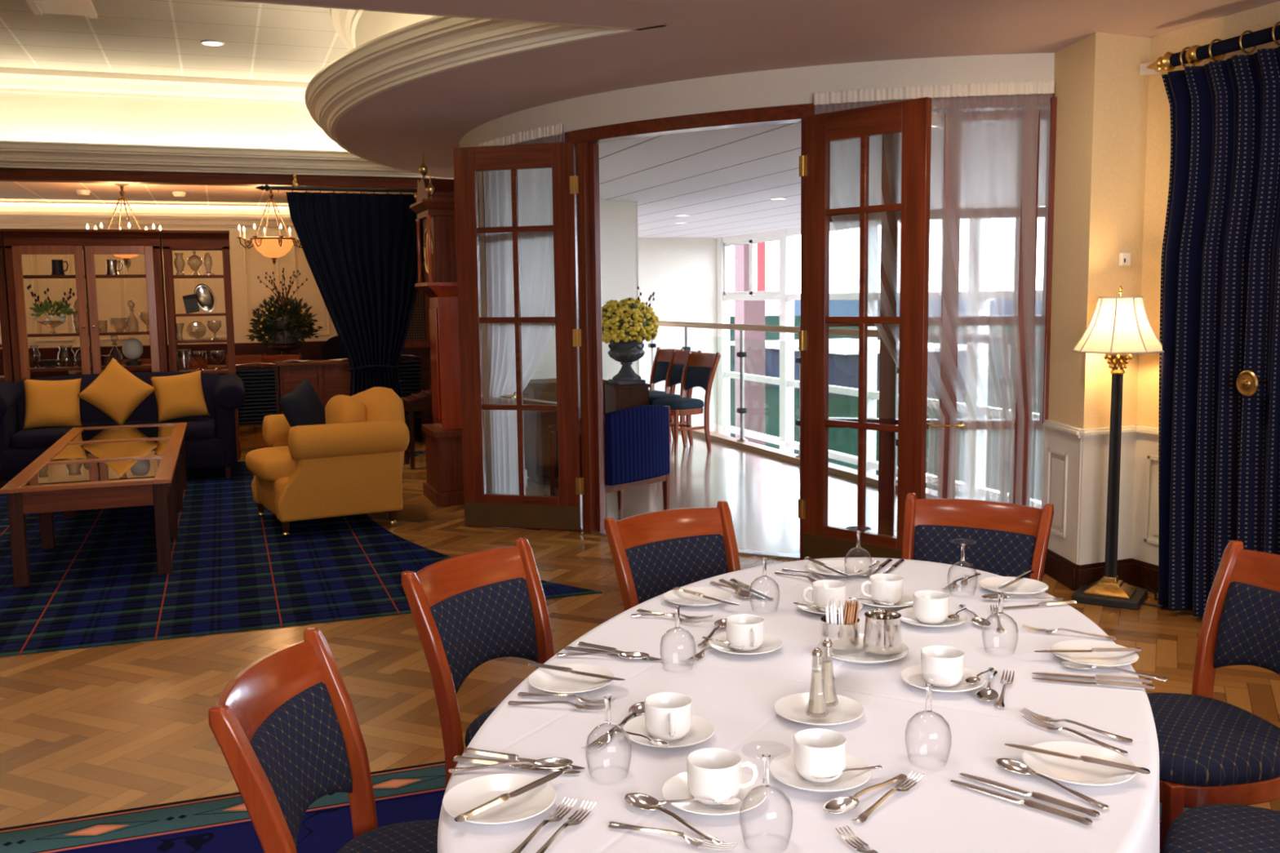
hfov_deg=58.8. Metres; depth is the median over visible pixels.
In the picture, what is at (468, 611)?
dining chair
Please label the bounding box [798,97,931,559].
door
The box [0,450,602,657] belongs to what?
carpet
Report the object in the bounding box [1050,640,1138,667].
plate
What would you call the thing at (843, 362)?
building
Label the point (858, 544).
wine glass
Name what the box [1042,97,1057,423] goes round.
trim
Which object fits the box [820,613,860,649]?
sugar bowl
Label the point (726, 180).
ceiling
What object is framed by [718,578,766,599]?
table knife
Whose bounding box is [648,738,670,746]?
bowl
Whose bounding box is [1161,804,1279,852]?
dining chair
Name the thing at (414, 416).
shelf
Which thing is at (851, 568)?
plate
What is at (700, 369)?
chair
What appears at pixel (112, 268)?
tankard
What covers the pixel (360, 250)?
curtain
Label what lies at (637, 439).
armchair
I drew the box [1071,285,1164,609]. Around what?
floor lamp
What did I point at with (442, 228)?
hood
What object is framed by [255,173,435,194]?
pole
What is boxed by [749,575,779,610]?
bowl
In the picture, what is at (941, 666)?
coffee cup
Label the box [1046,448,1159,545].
trim
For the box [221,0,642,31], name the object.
trim
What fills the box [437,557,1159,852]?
tablecloth
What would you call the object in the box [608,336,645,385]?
urn
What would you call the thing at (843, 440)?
lawn
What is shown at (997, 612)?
bowl
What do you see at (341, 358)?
newspaper
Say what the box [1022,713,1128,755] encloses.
fork
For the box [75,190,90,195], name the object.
smoke detector
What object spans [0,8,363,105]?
trim
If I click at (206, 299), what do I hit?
tray
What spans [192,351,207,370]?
glass goblet
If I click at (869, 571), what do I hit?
bowl
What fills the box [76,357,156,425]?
throw cushion
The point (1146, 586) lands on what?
lamp cord
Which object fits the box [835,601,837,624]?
sachet
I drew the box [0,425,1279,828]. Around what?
floor
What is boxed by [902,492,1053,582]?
dining chair
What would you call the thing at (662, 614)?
fork
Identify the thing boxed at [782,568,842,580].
fork
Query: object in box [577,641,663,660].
table knife
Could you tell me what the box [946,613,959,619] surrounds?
bowl
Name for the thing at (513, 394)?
door handle
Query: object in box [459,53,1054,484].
wall
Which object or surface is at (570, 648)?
table knife
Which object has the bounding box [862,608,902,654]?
milk jug
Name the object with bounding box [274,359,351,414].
sideboard
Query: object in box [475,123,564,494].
sheer curtain
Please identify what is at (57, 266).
tankard
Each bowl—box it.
[37,320,66,333]
[108,317,128,332]
[124,359,142,365]
[531,757,573,769]
[585,723,631,776]
[608,336,645,363]
[617,651,649,659]
[624,792,661,810]
[628,702,644,715]
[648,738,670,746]
[659,626,695,669]
[713,618,726,627]
[713,796,742,804]
[728,643,744,649]
[734,591,754,598]
[739,784,792,847]
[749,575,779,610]
[812,774,837,779]
[818,607,830,612]
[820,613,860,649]
[822,795,858,813]
[857,569,873,576]
[878,600,894,605]
[905,710,951,763]
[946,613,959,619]
[964,676,980,684]
[970,617,991,626]
[975,688,998,701]
[981,594,1008,600]
[982,612,1017,653]
[995,758,1035,774]
[1059,660,1094,670]
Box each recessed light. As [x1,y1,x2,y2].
[200,40,224,46]
[674,222,687,223]
[675,214,689,216]
[769,197,786,199]
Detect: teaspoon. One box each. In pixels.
[614,728,670,746]
[657,796,742,804]
[702,636,744,649]
[793,601,830,612]
[812,764,882,779]
[848,596,894,605]
[946,607,966,619]
[964,666,993,684]
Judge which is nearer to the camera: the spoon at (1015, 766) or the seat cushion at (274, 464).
the spoon at (1015, 766)
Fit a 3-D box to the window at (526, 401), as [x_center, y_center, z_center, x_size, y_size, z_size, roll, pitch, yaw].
[-0.724,-0.592,7.718,0.143,2.450,1.185,-5,8,-35]
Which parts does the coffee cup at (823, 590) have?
handle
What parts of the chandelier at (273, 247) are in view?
arm, arm, arm, chain, chain, lamp shade, chain, arm, chain, arm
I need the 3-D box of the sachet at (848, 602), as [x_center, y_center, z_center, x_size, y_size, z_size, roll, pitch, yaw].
[0.438,0.406,2.407,0.012,0.062,0.046,0,7,8]
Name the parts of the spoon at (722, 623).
handle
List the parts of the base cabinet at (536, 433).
door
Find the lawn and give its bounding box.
[729,315,928,488]
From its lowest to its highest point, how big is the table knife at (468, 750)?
0.009 m
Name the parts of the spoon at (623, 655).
handle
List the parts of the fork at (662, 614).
handle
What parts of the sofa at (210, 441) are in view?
leg, arm panel, backrest, arm panel, leg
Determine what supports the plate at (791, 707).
on the tablecloth
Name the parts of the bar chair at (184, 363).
leg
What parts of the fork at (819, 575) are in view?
handle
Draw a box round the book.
[182,293,199,313]
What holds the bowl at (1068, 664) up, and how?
on the spoon at (1068, 664)
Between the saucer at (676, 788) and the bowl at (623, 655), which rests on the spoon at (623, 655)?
the bowl at (623, 655)
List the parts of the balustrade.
post, post, post, handrail, post, post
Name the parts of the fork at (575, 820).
handle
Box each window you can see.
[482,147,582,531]
[716,223,926,483]
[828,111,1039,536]
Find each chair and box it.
[111,359,151,372]
[168,355,207,372]
[208,627,439,852]
[226,353,266,434]
[259,353,302,374]
[400,386,432,469]
[400,537,554,788]
[604,500,740,611]
[648,346,684,439]
[648,349,702,444]
[652,351,720,454]
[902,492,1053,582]
[1146,539,1279,852]
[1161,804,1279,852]
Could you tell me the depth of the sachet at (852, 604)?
2.38 m
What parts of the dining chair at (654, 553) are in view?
leg, crest rail, leg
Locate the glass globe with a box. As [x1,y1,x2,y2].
[122,337,142,359]
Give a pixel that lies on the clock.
(434, 205)
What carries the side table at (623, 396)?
on the floor at (761, 491)
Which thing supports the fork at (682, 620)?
on the tablecloth
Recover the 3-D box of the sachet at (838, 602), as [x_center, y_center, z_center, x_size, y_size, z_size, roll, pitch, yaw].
[0.423,0.408,2.408,0.004,0.062,0.046,0,7,10]
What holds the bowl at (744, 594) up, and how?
on the spoon at (744, 594)
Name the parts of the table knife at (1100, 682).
blade, handle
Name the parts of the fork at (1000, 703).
handle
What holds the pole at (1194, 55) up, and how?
attached to the wall at (1113, 141)
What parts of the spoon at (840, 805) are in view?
handle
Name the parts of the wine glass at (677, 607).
stem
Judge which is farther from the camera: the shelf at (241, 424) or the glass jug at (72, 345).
the shelf at (241, 424)
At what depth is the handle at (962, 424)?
6.04 m
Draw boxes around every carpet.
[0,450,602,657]
[63,791,1160,852]
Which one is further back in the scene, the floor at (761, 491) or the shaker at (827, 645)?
the floor at (761, 491)
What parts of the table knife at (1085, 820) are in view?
blade, handle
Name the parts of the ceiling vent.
panel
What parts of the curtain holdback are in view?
arm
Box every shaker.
[805,647,828,717]
[821,638,838,706]
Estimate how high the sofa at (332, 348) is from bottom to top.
1.075 m
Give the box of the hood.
[422,215,457,282]
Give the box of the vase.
[203,253,213,273]
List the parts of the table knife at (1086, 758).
blade, handle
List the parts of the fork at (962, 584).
handle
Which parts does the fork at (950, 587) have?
handle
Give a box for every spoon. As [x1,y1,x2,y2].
[448,757,573,773]
[556,651,649,659]
[599,702,644,744]
[624,792,724,844]
[697,618,726,646]
[710,581,754,598]
[822,773,906,813]
[857,560,879,576]
[959,604,991,626]
[975,669,998,701]
[981,594,1063,600]
[995,758,1109,808]
[1059,660,1167,680]
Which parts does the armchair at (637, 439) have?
arm, leg, panel, leg, seat frame, leg, backrest, leg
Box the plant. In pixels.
[244,267,323,354]
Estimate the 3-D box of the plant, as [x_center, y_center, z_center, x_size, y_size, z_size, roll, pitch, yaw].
[-4.341,-0.973,13.876,0.756,1.909,0.876,5,9,40]
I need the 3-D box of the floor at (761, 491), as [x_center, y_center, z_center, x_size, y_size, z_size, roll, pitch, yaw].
[-0.935,0.142,12.339,2.969,0.052,14.750,-3,7,-20]
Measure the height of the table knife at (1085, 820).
0.009 m
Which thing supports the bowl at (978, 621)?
on the spoon at (978, 621)
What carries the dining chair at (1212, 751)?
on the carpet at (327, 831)
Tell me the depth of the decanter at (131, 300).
10.58 m
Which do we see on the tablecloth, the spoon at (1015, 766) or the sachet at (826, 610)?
the spoon at (1015, 766)
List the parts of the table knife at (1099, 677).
blade, handle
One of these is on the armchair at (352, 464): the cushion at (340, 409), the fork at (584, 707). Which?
the cushion at (340, 409)
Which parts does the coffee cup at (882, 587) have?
handle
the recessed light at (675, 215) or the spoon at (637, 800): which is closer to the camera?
the spoon at (637, 800)
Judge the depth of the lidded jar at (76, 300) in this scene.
10.38 m
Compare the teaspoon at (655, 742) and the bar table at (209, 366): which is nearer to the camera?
the teaspoon at (655, 742)
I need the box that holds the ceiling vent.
[25,0,97,18]
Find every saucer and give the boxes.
[622,714,715,747]
[661,771,767,815]
[708,632,782,654]
[769,751,871,791]
[795,596,862,614]
[853,590,912,608]
[897,607,966,627]
[900,664,985,692]
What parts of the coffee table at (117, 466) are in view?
leg, leg, leg, rail, glass panel, rail, glass panel, rail, glass panel, rail, leg, leg, leg, leg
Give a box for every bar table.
[68,369,103,374]
[207,364,226,368]
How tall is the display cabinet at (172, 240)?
2.162 m
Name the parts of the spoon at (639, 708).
handle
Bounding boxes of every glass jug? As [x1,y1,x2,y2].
[57,345,75,367]
[177,349,191,371]
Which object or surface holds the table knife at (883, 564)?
on the tablecloth
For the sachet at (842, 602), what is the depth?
2.39 m
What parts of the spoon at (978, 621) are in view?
handle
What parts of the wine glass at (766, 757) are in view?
stem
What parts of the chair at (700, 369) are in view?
leg, seat, leg, seat frame, crest rail, leg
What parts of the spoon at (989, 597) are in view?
handle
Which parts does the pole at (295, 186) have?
rod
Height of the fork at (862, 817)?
0.011 m
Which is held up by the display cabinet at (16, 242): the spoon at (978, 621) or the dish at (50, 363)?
the dish at (50, 363)
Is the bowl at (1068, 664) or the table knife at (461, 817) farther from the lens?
the bowl at (1068, 664)
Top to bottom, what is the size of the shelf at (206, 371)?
0.024 m
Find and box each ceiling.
[0,0,350,82]
[0,0,1279,206]
[598,62,1161,238]
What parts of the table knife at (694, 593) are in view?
handle, blade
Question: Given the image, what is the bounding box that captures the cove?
[0,10,436,151]
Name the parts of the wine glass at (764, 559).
stem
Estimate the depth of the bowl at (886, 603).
2.72 m
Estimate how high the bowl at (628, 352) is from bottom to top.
0.263 m
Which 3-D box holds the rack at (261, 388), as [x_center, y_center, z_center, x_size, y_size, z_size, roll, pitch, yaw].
[-3.934,-0.193,11.615,0.460,0.860,0.370,-3,7,-20]
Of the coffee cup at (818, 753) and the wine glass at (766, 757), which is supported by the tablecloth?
the wine glass at (766, 757)
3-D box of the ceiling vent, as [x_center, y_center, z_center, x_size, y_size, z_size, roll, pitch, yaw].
[-4.015,-2.946,7.841,0.410,0.035,0.850,-3,7,-20]
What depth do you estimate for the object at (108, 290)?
14.62 m
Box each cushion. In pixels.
[11,422,118,448]
[22,378,81,429]
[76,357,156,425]
[123,417,217,440]
[150,370,209,422]
[245,445,295,481]
[278,377,325,426]
[324,395,366,424]
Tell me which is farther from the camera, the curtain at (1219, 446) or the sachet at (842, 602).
the curtain at (1219, 446)
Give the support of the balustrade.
on the floor at (761, 491)
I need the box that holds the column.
[734,242,765,445]
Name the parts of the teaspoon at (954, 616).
handle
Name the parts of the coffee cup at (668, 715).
handle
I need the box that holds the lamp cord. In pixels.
[1141,584,1168,607]
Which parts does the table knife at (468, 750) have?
handle, blade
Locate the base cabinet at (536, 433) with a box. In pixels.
[523,378,608,483]
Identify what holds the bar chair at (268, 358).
on the floor at (95, 730)
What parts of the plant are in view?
pot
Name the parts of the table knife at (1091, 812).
blade, handle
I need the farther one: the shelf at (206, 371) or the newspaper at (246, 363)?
the newspaper at (246, 363)
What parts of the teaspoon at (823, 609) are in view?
handle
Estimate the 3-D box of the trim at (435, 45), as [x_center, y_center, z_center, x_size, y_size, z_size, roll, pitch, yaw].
[-1.596,-2.240,8.037,1.520,0.215,6.822,-3,7,-20]
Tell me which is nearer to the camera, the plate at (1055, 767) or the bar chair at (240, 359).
the plate at (1055, 767)
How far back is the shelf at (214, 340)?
10.72 m
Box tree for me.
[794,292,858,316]
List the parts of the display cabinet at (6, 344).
panel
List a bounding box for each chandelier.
[86,183,161,265]
[237,190,302,264]
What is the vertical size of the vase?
0.210 m
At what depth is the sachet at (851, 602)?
2.38 m
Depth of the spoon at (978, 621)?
2.61 m
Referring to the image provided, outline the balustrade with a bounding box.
[648,320,926,494]
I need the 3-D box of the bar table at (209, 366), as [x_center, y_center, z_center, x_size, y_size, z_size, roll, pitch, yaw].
[-5.227,-0.334,13.486,0.760,0.750,0.760,-3,7,-20]
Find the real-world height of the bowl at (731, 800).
0.006 m
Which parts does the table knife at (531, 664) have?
handle, blade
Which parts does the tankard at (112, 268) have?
handle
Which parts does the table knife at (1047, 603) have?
blade, handle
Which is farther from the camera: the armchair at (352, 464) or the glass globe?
the glass globe
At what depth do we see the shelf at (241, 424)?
11.46 m
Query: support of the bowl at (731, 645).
on the teaspoon at (731, 645)
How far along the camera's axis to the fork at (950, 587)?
2.93 m
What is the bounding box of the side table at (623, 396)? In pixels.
[604,382,651,413]
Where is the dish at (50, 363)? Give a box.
[38,359,60,368]
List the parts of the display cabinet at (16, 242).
post, door, cornice, panel, door, post, panel, post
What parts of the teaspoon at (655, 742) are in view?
handle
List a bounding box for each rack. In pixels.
[235,364,279,426]
[398,355,425,442]
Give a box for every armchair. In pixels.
[245,386,409,537]
[547,404,670,510]
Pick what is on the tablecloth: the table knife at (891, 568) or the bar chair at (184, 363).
the table knife at (891, 568)
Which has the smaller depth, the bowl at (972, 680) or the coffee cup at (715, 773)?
the coffee cup at (715, 773)
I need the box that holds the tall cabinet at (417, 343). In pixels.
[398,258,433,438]
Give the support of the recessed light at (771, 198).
in the ceiling at (726, 180)
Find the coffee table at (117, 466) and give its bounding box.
[0,422,187,586]
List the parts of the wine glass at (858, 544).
stem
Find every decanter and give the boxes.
[108,335,123,365]
[125,299,139,332]
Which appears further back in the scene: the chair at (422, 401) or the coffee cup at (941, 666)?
the chair at (422, 401)
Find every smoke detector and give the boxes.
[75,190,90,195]
[172,191,186,197]
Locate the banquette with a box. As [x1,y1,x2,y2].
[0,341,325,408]
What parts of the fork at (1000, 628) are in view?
handle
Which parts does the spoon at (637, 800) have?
handle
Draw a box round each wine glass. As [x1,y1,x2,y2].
[585,695,631,776]
[659,605,695,669]
[739,753,792,847]
[749,557,779,610]
[844,530,871,577]
[905,683,951,763]
[946,543,977,595]
[982,591,1017,653]
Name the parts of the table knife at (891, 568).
blade, handle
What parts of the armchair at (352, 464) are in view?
leg, arm panel, leg, arm panel, backrest, leg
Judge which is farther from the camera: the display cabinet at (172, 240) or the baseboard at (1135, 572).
the display cabinet at (172, 240)
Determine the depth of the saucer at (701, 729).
1.95 m
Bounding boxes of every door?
[453,142,584,530]
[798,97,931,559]
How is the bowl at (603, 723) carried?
on the wine glass at (607, 698)
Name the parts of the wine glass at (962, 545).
stem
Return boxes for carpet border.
[0,760,1190,852]
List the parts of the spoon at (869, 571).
handle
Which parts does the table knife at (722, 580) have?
handle, blade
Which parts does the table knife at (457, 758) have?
handle, blade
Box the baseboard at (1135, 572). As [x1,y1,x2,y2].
[1043,548,1158,593]
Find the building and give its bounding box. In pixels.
[729,338,898,397]
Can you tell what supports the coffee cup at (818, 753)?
on the saucer at (782, 767)
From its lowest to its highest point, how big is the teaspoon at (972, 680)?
0.009 m
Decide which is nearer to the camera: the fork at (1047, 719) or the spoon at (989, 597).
the fork at (1047, 719)
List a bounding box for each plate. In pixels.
[442,773,555,824]
[527,663,613,693]
[662,586,731,607]
[773,692,864,726]
[806,560,869,577]
[817,634,909,664]
[978,576,1048,595]
[1022,741,1136,786]
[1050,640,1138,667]
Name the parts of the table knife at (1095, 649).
blade, handle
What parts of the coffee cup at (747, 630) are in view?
handle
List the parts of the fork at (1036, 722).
handle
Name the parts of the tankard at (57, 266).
handle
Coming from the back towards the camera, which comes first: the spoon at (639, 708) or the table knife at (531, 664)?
the table knife at (531, 664)
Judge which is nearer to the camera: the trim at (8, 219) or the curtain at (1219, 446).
the curtain at (1219, 446)
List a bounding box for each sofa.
[0,372,245,488]
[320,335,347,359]
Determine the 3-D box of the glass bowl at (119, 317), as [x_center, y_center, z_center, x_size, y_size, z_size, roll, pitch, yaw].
[-4.832,-0.941,10.544,0.170,0.130,0.170,-3,7,-20]
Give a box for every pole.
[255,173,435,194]
[1146,21,1279,71]
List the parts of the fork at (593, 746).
handle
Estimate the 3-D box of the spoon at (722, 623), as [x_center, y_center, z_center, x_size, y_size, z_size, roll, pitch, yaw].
[0.168,0.460,2.548,0.042,0.014,0.199,2,7,22]
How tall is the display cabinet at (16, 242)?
2.162 m
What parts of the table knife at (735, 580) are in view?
handle, blade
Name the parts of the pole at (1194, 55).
rod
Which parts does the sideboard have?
door, door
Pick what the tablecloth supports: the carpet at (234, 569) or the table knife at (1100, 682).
the table knife at (1100, 682)
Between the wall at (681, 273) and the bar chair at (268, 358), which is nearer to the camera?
the bar chair at (268, 358)
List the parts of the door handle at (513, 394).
arm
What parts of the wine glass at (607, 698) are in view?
stem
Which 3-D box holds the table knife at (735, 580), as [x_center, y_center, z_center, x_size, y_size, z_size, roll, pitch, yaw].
[0.287,0.418,2.924,0.018,0.009,0.220,-4,7,-23]
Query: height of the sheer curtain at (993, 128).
2.557 m
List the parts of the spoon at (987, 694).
handle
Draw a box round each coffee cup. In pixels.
[644,692,692,741]
[686,747,758,805]
[725,613,764,651]
[793,728,846,783]
[801,579,846,611]
[860,573,903,604]
[912,590,949,624]
[920,645,964,687]
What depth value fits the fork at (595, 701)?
2.14 m
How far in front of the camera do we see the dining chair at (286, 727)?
2.13 m
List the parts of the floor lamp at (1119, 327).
lamp shade, shade trim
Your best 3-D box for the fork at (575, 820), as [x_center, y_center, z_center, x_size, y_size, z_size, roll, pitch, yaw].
[-0.113,0.571,1.599,0.023,0.011,0.195,2,7,24]
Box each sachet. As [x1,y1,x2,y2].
[825,601,827,622]
[826,600,830,623]
[829,600,832,623]
[831,598,834,624]
[832,597,835,624]
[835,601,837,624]
[838,601,839,624]
[840,600,842,624]
[841,601,843,624]
[843,600,847,624]
[844,600,850,624]
[848,600,853,624]
[849,604,853,624]
[851,599,855,623]
[853,600,859,629]
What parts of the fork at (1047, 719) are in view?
handle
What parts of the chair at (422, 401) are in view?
leg, leg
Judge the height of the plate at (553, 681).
0.016 m
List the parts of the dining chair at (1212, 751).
leg, seat, leg, seat frame, crest rail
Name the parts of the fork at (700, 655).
handle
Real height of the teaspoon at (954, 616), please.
0.009 m
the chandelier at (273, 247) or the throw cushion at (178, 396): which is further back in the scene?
the chandelier at (273, 247)
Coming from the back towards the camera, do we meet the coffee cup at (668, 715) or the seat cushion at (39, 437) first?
the seat cushion at (39, 437)
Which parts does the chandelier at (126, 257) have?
chain, chain, lamp shade, chain, chain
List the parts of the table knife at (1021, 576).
blade, handle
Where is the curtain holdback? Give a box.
[1235,369,1267,396]
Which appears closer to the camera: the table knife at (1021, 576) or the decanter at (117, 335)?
the table knife at (1021, 576)
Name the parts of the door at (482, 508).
rail, kick plate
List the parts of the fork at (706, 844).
handle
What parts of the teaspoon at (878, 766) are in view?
handle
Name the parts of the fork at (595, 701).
handle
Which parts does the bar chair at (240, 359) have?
leg, crest rail, leg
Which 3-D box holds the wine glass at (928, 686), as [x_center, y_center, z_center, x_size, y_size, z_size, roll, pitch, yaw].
[0.466,0.476,1.837,0.073,0.138,0.073,-2,7,-10]
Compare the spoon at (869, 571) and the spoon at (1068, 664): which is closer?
the spoon at (1068, 664)
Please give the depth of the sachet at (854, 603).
2.38 m
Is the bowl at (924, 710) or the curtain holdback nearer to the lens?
the bowl at (924, 710)
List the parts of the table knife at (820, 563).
handle, blade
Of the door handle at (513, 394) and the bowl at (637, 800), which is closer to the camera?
the bowl at (637, 800)
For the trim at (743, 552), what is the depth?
6.59 m
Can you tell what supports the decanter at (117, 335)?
on the display cabinet at (16, 242)
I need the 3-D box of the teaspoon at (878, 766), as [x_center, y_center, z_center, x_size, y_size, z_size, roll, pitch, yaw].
[0.322,0.535,1.762,0.124,0.009,0.026,-3,7,-22]
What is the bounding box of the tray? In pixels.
[194,284,215,311]
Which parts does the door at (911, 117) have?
kick plate, rail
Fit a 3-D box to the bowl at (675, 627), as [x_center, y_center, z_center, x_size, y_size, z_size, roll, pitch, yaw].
[0.077,0.452,2.322,0.073,0.085,0.073,5,8,39]
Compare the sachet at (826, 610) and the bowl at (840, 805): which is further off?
the sachet at (826, 610)
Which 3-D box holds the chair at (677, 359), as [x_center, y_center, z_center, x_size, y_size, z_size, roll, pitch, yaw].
[0.287,-0.294,11.574,0.608,0.959,0.498,-5,8,-31]
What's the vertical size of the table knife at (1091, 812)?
0.009 m
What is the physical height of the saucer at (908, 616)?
0.018 m
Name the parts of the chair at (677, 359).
seat, leg, crest rail, leg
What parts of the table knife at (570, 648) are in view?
handle, blade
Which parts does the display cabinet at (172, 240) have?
post, post, cornice, post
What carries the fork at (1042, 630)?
on the tablecloth
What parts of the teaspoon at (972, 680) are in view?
handle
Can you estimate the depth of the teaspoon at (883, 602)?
2.73 m
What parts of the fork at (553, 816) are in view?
handle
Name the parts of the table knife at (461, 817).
handle, blade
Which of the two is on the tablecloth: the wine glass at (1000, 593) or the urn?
the wine glass at (1000, 593)
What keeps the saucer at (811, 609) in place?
on the tablecloth
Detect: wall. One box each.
[0,202,337,348]
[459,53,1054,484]
[634,201,639,375]
[637,237,717,432]
[1048,0,1279,429]
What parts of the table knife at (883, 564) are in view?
blade, handle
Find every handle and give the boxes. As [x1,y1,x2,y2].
[501,391,516,399]
[926,422,965,426]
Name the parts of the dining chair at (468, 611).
leg, crest rail, seat, leg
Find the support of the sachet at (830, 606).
in the sugar bowl at (842, 637)
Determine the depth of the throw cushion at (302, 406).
7.59 m
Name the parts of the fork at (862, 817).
handle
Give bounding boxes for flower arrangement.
[26,284,75,333]
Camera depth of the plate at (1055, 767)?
1.81 m
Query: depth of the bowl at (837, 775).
1.74 m
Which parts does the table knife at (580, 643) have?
handle, blade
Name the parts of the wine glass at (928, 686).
stem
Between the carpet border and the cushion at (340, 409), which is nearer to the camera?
the carpet border
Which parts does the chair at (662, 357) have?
leg, seat, crest rail, leg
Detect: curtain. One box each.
[285,191,424,448]
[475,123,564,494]
[813,80,1054,508]
[1158,46,1279,617]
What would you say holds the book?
on the display cabinet at (172, 240)
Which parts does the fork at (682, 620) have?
handle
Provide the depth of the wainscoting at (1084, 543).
5.74 m
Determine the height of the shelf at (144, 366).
0.024 m
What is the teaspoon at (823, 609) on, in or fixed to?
on the saucer at (811, 609)
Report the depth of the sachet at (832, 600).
2.39 m
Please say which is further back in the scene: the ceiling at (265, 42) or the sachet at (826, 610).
the ceiling at (265, 42)
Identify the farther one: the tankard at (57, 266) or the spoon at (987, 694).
the tankard at (57, 266)
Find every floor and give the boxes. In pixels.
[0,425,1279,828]
[524,428,1137,586]
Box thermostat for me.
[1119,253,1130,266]
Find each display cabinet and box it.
[0,228,168,382]
[0,229,14,382]
[160,230,240,459]
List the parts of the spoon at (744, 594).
handle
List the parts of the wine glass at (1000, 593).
stem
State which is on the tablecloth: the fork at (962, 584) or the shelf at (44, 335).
the fork at (962, 584)
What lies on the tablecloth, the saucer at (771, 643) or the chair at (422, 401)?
the saucer at (771, 643)
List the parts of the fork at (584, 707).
handle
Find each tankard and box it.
[51,259,68,275]
[105,259,122,275]
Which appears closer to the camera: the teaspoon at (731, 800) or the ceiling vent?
the teaspoon at (731, 800)
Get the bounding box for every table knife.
[452,755,580,773]
[454,769,563,822]
[462,747,585,769]
[528,662,625,680]
[564,646,658,660]
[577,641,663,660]
[672,586,739,605]
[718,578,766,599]
[729,578,773,599]
[804,556,848,576]
[866,558,892,577]
[881,558,904,573]
[950,779,1093,825]
[960,773,1100,817]
[994,600,1077,608]
[998,569,1034,589]
[1004,743,1150,773]
[1031,672,1151,683]
[1031,677,1155,688]
[1034,647,1142,652]
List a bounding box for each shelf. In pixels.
[0,375,4,380]
[22,274,146,278]
[27,331,149,337]
[30,364,151,372]
[172,275,223,278]
[174,312,226,316]
[176,338,226,343]
[177,368,228,373]
[239,422,262,426]
[407,415,422,418]
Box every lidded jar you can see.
[72,299,87,333]
[186,253,203,275]
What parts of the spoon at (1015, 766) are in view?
handle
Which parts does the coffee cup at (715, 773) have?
handle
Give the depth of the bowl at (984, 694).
2.13 m
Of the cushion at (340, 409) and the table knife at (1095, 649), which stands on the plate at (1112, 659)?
the table knife at (1095, 649)
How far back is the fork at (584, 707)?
2.10 m
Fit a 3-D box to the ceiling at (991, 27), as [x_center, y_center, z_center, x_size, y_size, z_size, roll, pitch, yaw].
[-2.325,-1.916,5.978,9.100,0.055,18.350,-3,7,-20]
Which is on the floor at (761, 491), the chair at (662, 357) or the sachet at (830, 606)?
the chair at (662, 357)
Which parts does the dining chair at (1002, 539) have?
leg, crest rail, leg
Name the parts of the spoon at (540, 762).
handle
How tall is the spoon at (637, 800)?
0.014 m
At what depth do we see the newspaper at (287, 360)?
11.64 m
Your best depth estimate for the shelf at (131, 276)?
10.28 m
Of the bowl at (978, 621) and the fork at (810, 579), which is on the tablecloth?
the fork at (810, 579)
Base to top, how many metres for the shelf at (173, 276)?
0.024 m
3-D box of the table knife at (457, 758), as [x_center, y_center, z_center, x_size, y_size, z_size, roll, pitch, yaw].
[-0.201,0.548,1.838,0.220,0.009,0.018,1,7,16]
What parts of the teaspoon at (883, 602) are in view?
handle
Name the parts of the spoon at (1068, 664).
handle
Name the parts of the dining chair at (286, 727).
leg, crest rail, leg, seat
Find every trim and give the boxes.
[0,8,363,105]
[0,140,440,177]
[0,168,453,189]
[0,209,295,230]
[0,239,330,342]
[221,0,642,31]
[305,16,665,176]
[564,92,1054,146]
[575,119,804,559]
[591,530,799,559]
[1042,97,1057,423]
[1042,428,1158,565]
[1043,419,1158,439]
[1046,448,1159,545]
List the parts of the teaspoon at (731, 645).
handle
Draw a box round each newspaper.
[235,363,273,365]
[282,360,311,362]
[328,358,347,360]
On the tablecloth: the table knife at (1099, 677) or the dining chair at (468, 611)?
the table knife at (1099, 677)
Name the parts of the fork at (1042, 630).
handle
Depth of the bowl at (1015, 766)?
1.81 m
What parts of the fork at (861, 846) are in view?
handle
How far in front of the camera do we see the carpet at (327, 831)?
3.21 m
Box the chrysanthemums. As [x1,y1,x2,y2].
[601,286,658,343]
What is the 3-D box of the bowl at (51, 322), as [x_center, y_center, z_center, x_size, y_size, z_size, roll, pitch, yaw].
[-5.365,-0.907,10.373,0.240,0.115,0.240,-3,7,-20]
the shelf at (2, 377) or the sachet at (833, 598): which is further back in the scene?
the shelf at (2, 377)
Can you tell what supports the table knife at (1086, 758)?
on the plate at (1055, 767)
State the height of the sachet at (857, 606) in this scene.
0.062 m
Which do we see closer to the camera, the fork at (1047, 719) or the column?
the fork at (1047, 719)
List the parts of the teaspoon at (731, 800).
handle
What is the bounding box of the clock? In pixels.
[409,152,480,506]
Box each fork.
[507,700,604,711]
[511,797,577,852]
[517,692,616,704]
[535,800,595,852]
[580,712,639,750]
[608,821,738,851]
[631,613,713,619]
[636,608,702,624]
[680,646,712,662]
[774,571,817,582]
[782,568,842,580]
[835,825,878,852]
[852,770,924,822]
[941,574,969,590]
[952,572,980,587]
[990,604,1004,631]
[994,670,1014,707]
[1019,707,1133,742]
[1022,624,1116,639]
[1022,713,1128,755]
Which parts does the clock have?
hood cornice, trunk door, moulding, throat moulding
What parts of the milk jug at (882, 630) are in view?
spout, handle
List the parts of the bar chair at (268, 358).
leg, crest rail, leg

